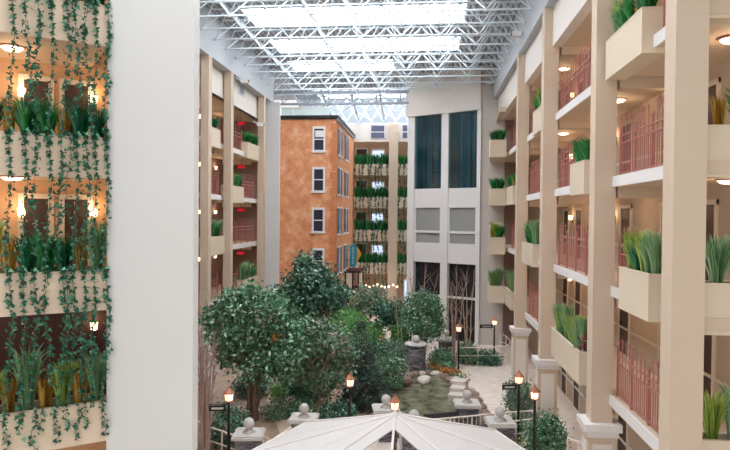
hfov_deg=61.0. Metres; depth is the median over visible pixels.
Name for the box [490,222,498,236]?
grass tuft
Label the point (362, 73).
beam
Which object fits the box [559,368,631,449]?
trim
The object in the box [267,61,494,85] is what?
roof truss
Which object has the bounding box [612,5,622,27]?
grass tuft
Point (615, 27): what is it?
grass tuft
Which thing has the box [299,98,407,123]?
window
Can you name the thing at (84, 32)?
ivy
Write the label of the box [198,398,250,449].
shrub
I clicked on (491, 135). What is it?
grass tuft
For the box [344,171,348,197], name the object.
window
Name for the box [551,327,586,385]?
planter box
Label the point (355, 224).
grass tuft
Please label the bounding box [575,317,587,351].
grass tuft
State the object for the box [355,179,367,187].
door
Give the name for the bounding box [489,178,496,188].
grass tuft
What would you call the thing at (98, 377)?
grass tuft
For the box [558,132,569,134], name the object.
ceiling light
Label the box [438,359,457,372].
shrub
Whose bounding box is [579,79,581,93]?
door
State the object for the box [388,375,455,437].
water
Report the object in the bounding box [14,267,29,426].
ivy
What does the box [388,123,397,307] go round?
column
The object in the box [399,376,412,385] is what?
edging stone
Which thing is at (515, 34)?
wall spotlight
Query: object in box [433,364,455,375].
clump
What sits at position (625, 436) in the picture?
door
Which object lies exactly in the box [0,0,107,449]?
wall
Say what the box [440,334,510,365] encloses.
handrail
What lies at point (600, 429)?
column
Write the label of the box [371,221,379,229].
grass tuft
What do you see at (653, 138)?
balcony railing
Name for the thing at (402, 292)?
bare tree
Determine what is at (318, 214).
window
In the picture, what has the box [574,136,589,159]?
grass tuft
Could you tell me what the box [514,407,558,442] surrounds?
handrail
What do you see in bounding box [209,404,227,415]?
direction sign
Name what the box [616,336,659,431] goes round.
balcony railing
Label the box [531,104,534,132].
balcony railing
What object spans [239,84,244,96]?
air vent
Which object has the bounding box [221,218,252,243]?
balcony railing
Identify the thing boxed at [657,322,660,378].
door
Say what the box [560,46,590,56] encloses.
cross beam
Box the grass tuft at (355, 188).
[353,186,358,196]
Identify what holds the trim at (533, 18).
attached to the wall at (493, 170)
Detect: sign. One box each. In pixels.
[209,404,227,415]
[237,208,244,211]
[237,251,244,254]
[347,244,360,266]
[480,324,492,330]
[502,383,517,394]
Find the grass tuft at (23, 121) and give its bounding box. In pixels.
[11,93,46,132]
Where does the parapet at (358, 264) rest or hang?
attached to the wall at (402, 146)
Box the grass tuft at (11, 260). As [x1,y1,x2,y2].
[0,233,22,272]
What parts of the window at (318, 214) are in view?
pane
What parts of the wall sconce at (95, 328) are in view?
lamp shade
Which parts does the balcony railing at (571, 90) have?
post, post, rail, rail, post, post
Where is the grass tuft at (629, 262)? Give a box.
[619,232,634,268]
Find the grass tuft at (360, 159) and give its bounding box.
[357,154,363,163]
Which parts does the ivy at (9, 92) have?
stem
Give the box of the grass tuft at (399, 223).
[397,219,402,229]
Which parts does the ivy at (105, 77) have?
stem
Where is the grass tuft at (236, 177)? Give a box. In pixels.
[233,174,238,185]
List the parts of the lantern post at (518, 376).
post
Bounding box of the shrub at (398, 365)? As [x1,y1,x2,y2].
[375,350,411,388]
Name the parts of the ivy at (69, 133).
stem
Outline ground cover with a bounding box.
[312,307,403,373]
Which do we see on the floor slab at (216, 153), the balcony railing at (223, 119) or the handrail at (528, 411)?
the balcony railing at (223, 119)
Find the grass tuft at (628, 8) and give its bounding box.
[616,0,635,19]
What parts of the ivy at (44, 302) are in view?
stem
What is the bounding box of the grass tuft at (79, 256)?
[71,237,88,269]
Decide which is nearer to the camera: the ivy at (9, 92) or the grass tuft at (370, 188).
the ivy at (9, 92)
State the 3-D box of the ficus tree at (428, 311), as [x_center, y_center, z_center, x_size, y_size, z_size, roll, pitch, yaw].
[3.306,5.516,34.732,3.256,4.712,2.270,0,1,-23]
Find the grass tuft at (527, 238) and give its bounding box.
[523,229,529,242]
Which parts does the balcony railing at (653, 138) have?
post, post, rail, rail, rail, post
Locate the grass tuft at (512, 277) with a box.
[510,272,513,291]
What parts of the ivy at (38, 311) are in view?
stem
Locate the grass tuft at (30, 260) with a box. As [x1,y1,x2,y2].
[9,234,43,271]
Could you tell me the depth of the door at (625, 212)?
20.89 m
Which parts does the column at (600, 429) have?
inset panel, inset panel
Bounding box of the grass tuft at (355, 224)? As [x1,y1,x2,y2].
[353,218,359,229]
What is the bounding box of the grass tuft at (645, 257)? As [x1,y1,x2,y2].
[635,231,660,273]
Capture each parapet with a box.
[0,0,107,46]
[0,131,106,178]
[0,265,106,316]
[0,393,106,449]
[354,164,388,175]
[354,197,388,207]
[354,230,387,240]
[354,262,387,273]
[397,230,406,241]
[397,263,406,274]
[398,164,407,175]
[398,197,406,207]
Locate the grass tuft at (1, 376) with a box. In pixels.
[0,371,9,398]
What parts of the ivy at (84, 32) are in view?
stem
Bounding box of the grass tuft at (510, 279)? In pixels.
[508,274,512,291]
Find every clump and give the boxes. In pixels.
[426,360,439,370]
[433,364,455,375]
[445,367,463,376]
[454,369,470,380]
[514,437,530,449]
[572,332,586,351]
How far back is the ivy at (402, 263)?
52.51 m
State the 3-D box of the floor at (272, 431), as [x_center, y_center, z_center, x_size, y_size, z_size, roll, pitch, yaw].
[-3.018,7.894,31.453,9.600,0.120,22.600,1,1,6]
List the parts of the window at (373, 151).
pane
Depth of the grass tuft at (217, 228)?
32.77 m
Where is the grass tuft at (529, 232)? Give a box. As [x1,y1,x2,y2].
[524,227,532,243]
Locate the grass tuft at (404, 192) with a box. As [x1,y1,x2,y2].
[402,188,406,196]
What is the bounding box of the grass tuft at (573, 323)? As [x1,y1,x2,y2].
[568,315,586,345]
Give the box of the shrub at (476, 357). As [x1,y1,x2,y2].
[463,349,488,364]
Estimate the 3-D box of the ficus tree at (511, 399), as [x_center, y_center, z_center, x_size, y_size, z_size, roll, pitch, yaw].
[6.415,7.160,25.238,1.834,2.210,1.676,0,1,-9]
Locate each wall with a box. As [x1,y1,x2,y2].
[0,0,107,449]
[0,310,106,404]
[198,107,223,340]
[233,122,257,337]
[264,102,280,325]
[279,107,354,328]
[347,124,407,141]
[352,142,407,306]
[406,66,482,344]
[480,65,529,344]
[528,0,729,449]
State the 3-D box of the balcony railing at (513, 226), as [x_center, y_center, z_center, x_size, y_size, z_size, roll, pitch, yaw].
[8.162,0.588,32.768,0.078,1.560,5.430,1,1,6]
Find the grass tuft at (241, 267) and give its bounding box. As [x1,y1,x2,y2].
[238,263,245,279]
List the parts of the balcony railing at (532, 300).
post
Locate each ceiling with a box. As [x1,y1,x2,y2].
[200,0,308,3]
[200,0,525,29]
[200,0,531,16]
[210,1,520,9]
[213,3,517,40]
[221,0,291,74]
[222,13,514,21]
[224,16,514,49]
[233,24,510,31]
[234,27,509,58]
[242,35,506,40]
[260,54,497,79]
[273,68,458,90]
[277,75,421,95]
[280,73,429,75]
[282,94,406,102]
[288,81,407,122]
[300,1,343,74]
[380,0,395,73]
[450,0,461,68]
[509,0,729,155]
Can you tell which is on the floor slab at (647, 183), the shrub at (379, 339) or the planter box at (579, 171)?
the planter box at (579, 171)
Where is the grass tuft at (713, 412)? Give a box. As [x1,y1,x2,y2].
[703,388,729,438]
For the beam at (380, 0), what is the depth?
33.13 m
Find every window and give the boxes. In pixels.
[237,0,468,26]
[268,37,460,52]
[287,58,455,70]
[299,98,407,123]
[311,126,325,152]
[311,167,325,192]
[311,207,324,233]
[311,248,324,265]
[313,89,405,98]
[337,167,342,196]
[337,207,342,235]
[337,246,341,274]
[338,127,342,158]
[343,243,347,270]
[344,134,348,162]
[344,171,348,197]
[344,208,348,233]
[370,124,384,138]
[370,212,384,221]
[370,244,383,261]
[371,149,384,163]
[371,180,384,191]
[402,124,407,138]
[403,279,405,304]
[414,115,440,335]
[447,111,476,342]
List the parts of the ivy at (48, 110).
stem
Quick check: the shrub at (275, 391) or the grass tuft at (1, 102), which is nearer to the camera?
the grass tuft at (1, 102)
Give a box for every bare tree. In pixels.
[386,280,404,352]
[402,263,438,334]
[446,264,468,365]
[453,270,475,364]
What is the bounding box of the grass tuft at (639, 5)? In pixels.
[628,0,657,9]
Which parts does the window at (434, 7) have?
pane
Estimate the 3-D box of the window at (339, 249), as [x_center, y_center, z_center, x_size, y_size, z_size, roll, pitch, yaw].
[-1.820,2.531,44.580,0.100,2.000,2.300,1,1,6]
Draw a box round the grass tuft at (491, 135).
[489,132,495,139]
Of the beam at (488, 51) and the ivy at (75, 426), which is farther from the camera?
the beam at (488, 51)
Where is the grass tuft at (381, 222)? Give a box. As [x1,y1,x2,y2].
[380,220,386,229]
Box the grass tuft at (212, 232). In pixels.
[211,218,217,236]
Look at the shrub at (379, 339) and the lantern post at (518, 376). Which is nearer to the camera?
the lantern post at (518, 376)
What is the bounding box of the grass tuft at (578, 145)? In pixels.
[572,140,583,159]
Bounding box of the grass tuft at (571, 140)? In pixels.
[569,140,578,161]
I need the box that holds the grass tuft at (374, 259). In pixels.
[372,251,378,262]
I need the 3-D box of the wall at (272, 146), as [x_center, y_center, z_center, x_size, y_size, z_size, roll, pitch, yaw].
[-6.667,-0.359,42.759,1.550,16.200,0.200,1,1,6]
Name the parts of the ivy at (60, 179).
stem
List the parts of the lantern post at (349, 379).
post, lantern glass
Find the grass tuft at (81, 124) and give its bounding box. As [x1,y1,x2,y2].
[60,100,95,135]
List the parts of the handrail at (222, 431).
post, rail, rail, post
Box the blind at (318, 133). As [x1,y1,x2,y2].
[315,130,323,136]
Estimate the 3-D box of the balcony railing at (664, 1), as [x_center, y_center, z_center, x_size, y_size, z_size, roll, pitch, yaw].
[6.189,-4.743,12.141,0.078,1.560,1.730,1,1,6]
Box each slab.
[0,32,105,67]
[0,175,96,181]
[198,241,256,255]
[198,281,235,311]
[199,86,257,121]
[199,136,251,164]
[199,193,256,206]
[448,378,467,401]
[508,247,729,331]
[512,0,659,109]
[525,296,726,449]
[526,160,729,206]
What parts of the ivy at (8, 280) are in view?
stem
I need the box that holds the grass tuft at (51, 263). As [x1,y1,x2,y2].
[19,230,68,271]
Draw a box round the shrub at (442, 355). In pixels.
[427,342,457,367]
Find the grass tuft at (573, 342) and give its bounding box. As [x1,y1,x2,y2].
[567,313,582,345]
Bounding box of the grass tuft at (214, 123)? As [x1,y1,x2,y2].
[212,118,218,127]
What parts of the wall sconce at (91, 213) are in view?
lamp shade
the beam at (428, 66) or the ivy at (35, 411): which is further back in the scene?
the beam at (428, 66)
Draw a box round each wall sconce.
[17,88,25,98]
[17,208,24,219]
[90,209,97,220]
[90,322,97,335]
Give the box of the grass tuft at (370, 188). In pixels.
[368,185,375,196]
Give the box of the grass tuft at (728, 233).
[726,233,729,276]
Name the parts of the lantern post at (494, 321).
post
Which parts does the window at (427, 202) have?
lobby glass, cab glass, guide rail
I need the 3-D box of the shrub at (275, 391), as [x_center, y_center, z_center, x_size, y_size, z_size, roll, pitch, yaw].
[-3.401,7.428,28.251,2.136,1.118,1.996,1,1,40]
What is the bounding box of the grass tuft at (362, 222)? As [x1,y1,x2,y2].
[359,220,367,229]
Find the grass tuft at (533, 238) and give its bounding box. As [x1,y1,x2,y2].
[529,220,539,243]
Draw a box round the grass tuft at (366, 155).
[365,154,370,163]
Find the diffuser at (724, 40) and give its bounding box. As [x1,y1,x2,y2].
[719,37,729,43]
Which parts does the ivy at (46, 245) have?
stem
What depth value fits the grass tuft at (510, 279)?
33.37 m
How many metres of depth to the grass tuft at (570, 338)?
19.81 m
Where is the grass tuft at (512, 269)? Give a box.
[505,269,513,288]
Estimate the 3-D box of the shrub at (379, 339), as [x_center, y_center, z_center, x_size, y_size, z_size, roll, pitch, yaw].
[0.831,6.798,32.275,2.142,2.342,2.085,1,1,36]
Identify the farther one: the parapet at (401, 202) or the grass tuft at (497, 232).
the parapet at (401, 202)
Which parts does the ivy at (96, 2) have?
stem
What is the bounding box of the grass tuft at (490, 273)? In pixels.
[487,270,494,285]
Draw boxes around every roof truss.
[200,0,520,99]
[244,37,505,66]
[252,46,501,72]
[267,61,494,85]
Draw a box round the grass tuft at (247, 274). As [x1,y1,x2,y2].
[243,260,250,278]
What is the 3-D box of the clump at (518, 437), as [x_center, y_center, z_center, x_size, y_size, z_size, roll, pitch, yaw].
[5.623,7.907,22.204,1.061,0.609,0.978,0,1,-38]
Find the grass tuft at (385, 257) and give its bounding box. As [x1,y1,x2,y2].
[382,253,387,262]
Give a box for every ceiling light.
[0,43,24,51]
[0,175,24,180]
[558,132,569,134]
[559,67,569,70]
[617,98,626,102]
[715,179,729,183]
[717,35,729,43]
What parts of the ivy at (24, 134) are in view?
stem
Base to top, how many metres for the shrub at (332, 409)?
1.207 m
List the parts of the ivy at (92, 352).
stem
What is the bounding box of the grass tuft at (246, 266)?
[241,262,248,279]
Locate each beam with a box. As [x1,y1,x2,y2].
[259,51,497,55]
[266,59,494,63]
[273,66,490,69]
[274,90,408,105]
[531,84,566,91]
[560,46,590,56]
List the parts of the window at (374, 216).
pane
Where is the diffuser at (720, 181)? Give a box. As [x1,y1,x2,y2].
[717,180,729,183]
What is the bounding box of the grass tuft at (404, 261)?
[400,253,406,262]
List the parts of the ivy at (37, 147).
stem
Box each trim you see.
[200,3,273,101]
[493,0,556,97]
[556,289,729,389]
[557,151,660,181]
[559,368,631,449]
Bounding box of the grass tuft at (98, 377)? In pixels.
[80,350,106,400]
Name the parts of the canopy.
roof panel, roof panel, roof panel, leg, roof panel, roof panel, roof panel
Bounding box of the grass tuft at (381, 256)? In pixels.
[379,251,385,262]
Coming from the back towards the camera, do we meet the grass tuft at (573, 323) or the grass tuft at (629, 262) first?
the grass tuft at (573, 323)
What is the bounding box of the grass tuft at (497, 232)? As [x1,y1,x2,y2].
[495,228,503,236]
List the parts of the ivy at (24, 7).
stem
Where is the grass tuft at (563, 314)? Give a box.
[562,314,581,341]
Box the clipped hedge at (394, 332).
[390,324,409,352]
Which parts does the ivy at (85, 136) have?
stem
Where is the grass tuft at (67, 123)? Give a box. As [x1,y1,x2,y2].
[56,106,73,134]
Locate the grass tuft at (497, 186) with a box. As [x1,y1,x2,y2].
[494,178,504,188]
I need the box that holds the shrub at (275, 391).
[265,380,298,400]
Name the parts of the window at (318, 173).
pane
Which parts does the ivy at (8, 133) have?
stem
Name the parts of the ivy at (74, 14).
stem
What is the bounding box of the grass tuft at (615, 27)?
[609,0,625,31]
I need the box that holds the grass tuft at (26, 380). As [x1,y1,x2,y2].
[7,343,47,410]
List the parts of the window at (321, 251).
pane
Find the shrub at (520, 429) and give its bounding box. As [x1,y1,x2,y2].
[513,416,525,441]
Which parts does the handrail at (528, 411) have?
rail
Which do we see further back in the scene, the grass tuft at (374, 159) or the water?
the grass tuft at (374, 159)
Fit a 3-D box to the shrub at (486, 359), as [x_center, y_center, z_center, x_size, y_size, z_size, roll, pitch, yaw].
[7.098,7.561,35.599,1.722,1.010,1.844,0,1,-9]
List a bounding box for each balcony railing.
[198,271,218,305]
[199,167,218,194]
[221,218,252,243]
[221,267,237,294]
[222,119,241,150]
[239,172,253,198]
[512,221,514,247]
[513,111,529,146]
[528,282,538,321]
[530,158,557,193]
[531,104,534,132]
[558,224,588,274]
[559,137,582,187]
[560,42,590,109]
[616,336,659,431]
[618,226,635,286]
[619,95,663,174]
[663,0,665,26]
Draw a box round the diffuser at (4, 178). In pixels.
[1,177,22,180]
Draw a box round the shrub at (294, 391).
[281,381,323,402]
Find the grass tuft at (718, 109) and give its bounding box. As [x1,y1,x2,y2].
[709,94,728,124]
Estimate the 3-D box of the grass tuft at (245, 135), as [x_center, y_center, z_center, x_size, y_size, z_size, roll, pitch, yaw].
[-7.310,-5.400,38.198,0.866,0.898,0.873,0,1,-44]
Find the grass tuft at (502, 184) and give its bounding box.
[497,178,505,188]
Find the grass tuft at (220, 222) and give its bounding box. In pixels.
[215,219,222,235]
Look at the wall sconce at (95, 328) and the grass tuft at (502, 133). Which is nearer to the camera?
the wall sconce at (95, 328)
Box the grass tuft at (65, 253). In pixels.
[47,235,83,270]
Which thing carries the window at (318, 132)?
in the wall at (297, 160)
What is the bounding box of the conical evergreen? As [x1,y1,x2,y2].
[333,314,396,414]
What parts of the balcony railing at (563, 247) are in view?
post, post, rail, rail, rail, post, post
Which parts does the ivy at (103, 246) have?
stem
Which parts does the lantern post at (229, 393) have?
post, lantern glass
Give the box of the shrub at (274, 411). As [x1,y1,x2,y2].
[259,395,292,422]
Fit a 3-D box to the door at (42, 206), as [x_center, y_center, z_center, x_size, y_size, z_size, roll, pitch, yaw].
[-7.844,0.361,14.785,0.760,2.220,0.090,0,1,-32]
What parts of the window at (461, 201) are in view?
cab glass, lobby glass, guide rail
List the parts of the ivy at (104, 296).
stem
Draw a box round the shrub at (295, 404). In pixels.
[283,395,319,419]
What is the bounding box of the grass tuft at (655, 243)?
[640,229,661,273]
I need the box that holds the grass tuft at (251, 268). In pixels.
[248,263,253,277]
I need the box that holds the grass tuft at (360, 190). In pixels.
[356,187,361,196]
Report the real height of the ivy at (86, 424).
0.604 m
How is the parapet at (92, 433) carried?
on the floor slab
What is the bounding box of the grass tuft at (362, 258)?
[361,252,367,262]
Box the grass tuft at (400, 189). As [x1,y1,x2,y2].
[398,185,402,196]
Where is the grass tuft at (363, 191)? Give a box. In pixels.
[359,186,365,196]
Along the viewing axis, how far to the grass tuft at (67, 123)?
12.93 m
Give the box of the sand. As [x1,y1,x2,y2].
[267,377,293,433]
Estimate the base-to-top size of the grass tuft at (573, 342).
1.052 m
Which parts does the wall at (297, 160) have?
guard glass, guard rail, cornice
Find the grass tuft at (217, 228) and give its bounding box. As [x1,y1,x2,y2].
[214,222,221,235]
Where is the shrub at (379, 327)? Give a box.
[371,319,386,338]
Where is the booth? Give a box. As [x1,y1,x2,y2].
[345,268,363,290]
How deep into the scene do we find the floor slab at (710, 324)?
18.80 m
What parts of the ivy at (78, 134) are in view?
stem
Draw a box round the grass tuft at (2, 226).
[0,219,13,250]
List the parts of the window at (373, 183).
pane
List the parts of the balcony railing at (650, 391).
post, post, rail, rail, rail, post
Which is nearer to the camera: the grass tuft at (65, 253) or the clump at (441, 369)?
the grass tuft at (65, 253)
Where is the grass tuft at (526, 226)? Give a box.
[523,220,531,241]
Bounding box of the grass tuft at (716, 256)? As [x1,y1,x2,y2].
[705,232,729,282]
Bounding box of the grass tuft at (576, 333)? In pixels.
[570,315,586,350]
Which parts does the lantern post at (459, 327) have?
post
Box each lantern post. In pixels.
[223,387,234,449]
[345,373,354,416]
[389,395,399,449]
[456,323,461,370]
[491,316,497,358]
[514,370,523,443]
[529,385,540,449]
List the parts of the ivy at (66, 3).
stem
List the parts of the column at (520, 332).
inset panel, inset panel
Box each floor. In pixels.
[197,341,390,449]
[212,311,581,449]
[490,152,539,161]
[496,107,534,122]
[505,244,514,250]
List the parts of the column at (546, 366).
inset panel, inset panel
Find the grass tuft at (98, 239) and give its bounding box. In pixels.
[80,219,106,269]
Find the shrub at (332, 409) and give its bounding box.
[317,395,359,419]
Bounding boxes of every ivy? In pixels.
[0,126,16,271]
[0,414,10,449]
[1,268,16,418]
[3,0,19,124]
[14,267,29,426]
[14,411,26,442]
[16,127,32,275]
[18,0,36,114]
[25,268,41,407]
[27,407,38,449]
[28,129,42,256]
[30,0,44,132]
[36,407,46,435]
[38,269,58,385]
[41,129,56,274]
[43,0,58,145]
[50,406,61,444]
[52,129,68,270]
[55,267,70,409]
[58,0,73,135]
[60,131,77,220]
[61,266,73,373]
[62,405,71,431]
[65,266,79,406]
[68,131,83,274]
[69,0,86,117]
[72,404,82,445]
[77,266,91,401]
[78,132,92,276]
[79,0,97,117]
[80,402,90,429]
[87,0,102,134]
[87,133,101,263]
[88,265,102,408]
[98,133,112,277]
[98,400,109,437]
[99,265,113,404]
[100,0,113,140]
[361,163,364,189]
[370,230,372,257]
[372,230,374,257]
[381,196,384,219]
[384,229,386,255]
[397,196,400,217]
[401,263,403,290]
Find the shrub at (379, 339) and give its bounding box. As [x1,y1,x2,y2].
[365,334,401,373]
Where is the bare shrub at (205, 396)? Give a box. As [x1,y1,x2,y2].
[198,317,222,449]
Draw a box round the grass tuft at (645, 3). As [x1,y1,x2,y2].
[640,0,657,6]
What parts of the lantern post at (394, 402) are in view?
post, lantern glass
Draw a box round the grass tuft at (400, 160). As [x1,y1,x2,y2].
[398,154,403,163]
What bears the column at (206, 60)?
on the floor at (486, 380)
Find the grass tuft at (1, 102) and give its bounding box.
[0,96,14,125]
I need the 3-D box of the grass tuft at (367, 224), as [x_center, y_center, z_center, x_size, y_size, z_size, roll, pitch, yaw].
[0.210,0.047,53.143,0.811,0.952,0.828,1,1,35]
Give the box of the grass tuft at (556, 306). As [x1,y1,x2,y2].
[550,303,565,331]
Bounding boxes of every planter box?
[198,235,224,256]
[212,127,220,148]
[221,185,243,202]
[237,275,257,292]
[240,142,258,161]
[487,284,504,302]
[488,189,505,205]
[488,237,505,253]
[489,140,506,157]
[505,287,513,310]
[506,186,515,204]
[521,241,538,266]
[533,105,540,135]
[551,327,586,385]
[570,160,589,195]
[605,6,664,80]
[618,266,660,321]
[702,431,729,449]
[704,280,729,335]
[707,125,729,178]
[709,0,729,25]
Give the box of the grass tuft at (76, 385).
[72,369,88,403]
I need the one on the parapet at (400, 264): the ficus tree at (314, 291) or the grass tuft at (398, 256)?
the grass tuft at (398, 256)
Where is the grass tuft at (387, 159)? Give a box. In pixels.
[383,154,388,163]
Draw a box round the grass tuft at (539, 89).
[533,86,540,105]
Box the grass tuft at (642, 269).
[629,234,652,271]
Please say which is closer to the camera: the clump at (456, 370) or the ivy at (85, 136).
the ivy at (85, 136)
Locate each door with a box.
[18,73,53,131]
[18,193,53,266]
[59,78,92,136]
[59,194,92,265]
[355,148,367,163]
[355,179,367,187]
[355,211,367,229]
[355,242,366,253]
[561,366,566,395]
[562,279,568,305]
[563,208,569,254]
[572,380,580,412]
[574,281,581,317]
[575,207,582,258]
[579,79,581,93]
[616,415,628,449]
[617,308,630,357]
[619,204,631,265]
[621,119,633,173]
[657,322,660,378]
[659,202,662,233]
[660,103,663,165]
[703,335,715,401]
[705,199,718,279]
[708,77,720,124]
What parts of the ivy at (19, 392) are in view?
stem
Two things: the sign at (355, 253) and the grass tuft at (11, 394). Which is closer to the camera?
the grass tuft at (11, 394)
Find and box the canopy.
[252,410,524,449]
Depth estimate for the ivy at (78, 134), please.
12.80 m
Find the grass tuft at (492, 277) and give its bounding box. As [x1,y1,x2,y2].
[490,273,496,285]
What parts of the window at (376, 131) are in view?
pane, pane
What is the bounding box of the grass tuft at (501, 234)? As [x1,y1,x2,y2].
[496,225,506,236]
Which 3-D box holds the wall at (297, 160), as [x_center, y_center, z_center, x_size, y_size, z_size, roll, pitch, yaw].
[-3.502,-0.271,47.865,4.250,15.940,10.220,1,1,6]
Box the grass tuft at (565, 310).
[557,302,575,340]
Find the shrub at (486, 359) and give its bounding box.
[477,348,503,365]
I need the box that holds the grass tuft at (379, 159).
[376,155,381,163]
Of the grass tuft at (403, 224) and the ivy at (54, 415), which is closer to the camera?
the ivy at (54, 415)
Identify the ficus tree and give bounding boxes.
[198,278,314,421]
[262,247,354,329]
[286,311,363,412]
[371,293,407,340]
[397,283,450,358]
[500,374,533,426]
[518,407,573,449]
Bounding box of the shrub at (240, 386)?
[228,372,271,398]
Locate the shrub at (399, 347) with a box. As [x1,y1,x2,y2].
[386,336,406,359]
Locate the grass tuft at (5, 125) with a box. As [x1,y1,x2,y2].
[1,98,19,130]
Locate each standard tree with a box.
[329,286,356,311]
[350,281,388,319]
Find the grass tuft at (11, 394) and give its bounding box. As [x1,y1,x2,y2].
[0,377,17,412]
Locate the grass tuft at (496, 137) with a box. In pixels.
[492,129,499,139]
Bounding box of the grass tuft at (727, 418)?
[718,380,729,439]
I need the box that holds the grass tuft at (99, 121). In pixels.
[84,104,106,137]
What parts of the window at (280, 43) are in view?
pane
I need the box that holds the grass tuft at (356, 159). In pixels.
[353,154,358,163]
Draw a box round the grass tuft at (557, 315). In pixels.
[553,309,562,334]
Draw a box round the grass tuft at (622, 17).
[610,2,627,25]
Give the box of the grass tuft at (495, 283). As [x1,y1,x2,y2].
[492,270,498,285]
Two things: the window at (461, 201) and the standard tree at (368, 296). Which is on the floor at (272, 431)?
the standard tree at (368, 296)
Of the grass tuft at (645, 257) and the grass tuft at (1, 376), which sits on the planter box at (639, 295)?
the grass tuft at (645, 257)
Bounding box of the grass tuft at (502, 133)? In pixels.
[497,129,506,139]
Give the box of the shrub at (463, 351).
[455,339,481,363]
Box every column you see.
[198,55,212,381]
[220,71,233,367]
[255,96,265,340]
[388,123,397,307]
[509,54,531,385]
[532,7,560,419]
[577,0,622,449]
[659,0,709,449]
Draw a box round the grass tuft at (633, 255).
[624,243,640,270]
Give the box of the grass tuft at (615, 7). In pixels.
[609,0,624,28]
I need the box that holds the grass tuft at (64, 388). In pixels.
[43,357,83,405]
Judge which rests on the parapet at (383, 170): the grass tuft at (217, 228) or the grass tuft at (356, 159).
the grass tuft at (356, 159)
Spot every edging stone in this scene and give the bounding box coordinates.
[285,396,302,402]
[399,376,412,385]
[411,371,419,375]
[417,375,430,385]
[430,370,442,375]
[440,373,449,378]
[471,390,479,395]
[474,396,483,402]
[480,403,486,409]
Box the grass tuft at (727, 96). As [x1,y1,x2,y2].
[719,87,729,112]
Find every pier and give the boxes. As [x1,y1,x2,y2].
[106,0,199,449]
[231,417,265,449]
[288,403,319,427]
[372,394,400,442]
[402,409,418,449]
[404,335,426,371]
[437,330,456,351]
[453,390,481,424]
[483,406,516,440]
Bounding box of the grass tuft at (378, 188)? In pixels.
[376,185,380,196]
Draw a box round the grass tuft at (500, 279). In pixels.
[496,268,504,285]
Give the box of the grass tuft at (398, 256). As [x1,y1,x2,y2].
[397,252,402,262]
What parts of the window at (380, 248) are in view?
pane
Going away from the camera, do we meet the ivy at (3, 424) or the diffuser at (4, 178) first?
the ivy at (3, 424)
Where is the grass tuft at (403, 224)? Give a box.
[401,220,406,229]
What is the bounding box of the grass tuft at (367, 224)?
[364,220,371,229]
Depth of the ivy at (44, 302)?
12.56 m
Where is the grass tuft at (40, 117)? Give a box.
[28,96,65,133]
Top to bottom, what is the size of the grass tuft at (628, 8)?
0.873 m
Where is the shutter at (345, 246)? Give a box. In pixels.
[344,245,347,268]
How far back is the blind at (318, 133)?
42.70 m
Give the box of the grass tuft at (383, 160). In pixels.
[380,153,386,163]
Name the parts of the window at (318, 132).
pane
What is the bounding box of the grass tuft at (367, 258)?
[364,254,369,262]
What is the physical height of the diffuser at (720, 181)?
0.070 m
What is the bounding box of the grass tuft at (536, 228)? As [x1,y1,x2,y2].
[532,220,539,243]
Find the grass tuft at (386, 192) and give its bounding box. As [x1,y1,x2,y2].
[383,188,388,196]
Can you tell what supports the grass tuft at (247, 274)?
on the planter box at (255, 277)
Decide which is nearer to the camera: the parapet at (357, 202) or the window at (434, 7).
the window at (434, 7)
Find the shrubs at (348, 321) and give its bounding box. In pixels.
[296,309,387,371]
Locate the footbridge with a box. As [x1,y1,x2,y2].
[423,410,487,426]
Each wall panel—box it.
[199,56,257,119]
[498,0,591,119]
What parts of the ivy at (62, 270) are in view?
stem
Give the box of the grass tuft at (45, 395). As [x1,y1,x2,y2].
[36,373,55,407]
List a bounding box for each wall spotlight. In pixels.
[236,77,248,83]
[253,121,264,126]
[511,31,523,37]
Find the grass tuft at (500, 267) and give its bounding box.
[495,267,502,285]
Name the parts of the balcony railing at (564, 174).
post, post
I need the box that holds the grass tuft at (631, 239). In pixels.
[623,228,653,268]
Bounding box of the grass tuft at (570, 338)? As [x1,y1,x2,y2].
[562,316,580,342]
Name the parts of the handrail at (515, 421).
post, rail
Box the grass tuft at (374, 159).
[372,153,378,163]
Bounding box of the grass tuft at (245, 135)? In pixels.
[242,130,250,141]
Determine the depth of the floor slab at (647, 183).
15.76 m
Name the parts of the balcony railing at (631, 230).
post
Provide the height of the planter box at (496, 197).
0.975 m
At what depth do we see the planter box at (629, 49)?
13.77 m
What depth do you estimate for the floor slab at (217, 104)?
38.06 m
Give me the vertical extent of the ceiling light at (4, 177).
0.100 m
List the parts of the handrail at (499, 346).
rail, rail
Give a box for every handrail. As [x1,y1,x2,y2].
[197,420,234,449]
[262,427,291,443]
[434,410,532,433]
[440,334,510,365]
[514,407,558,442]
[567,437,581,449]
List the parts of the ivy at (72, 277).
stem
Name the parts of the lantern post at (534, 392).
post, lantern glass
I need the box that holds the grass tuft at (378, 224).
[375,218,381,229]
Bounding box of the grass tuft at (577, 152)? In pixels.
[572,142,580,160]
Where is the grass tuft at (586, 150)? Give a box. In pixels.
[578,138,589,159]
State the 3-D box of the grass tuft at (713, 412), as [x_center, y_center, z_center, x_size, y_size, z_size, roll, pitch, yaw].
[6.324,3.462,11.271,0.729,0.998,0.765,1,1,14]
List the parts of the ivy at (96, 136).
stem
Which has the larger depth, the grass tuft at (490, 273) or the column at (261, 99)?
the column at (261, 99)

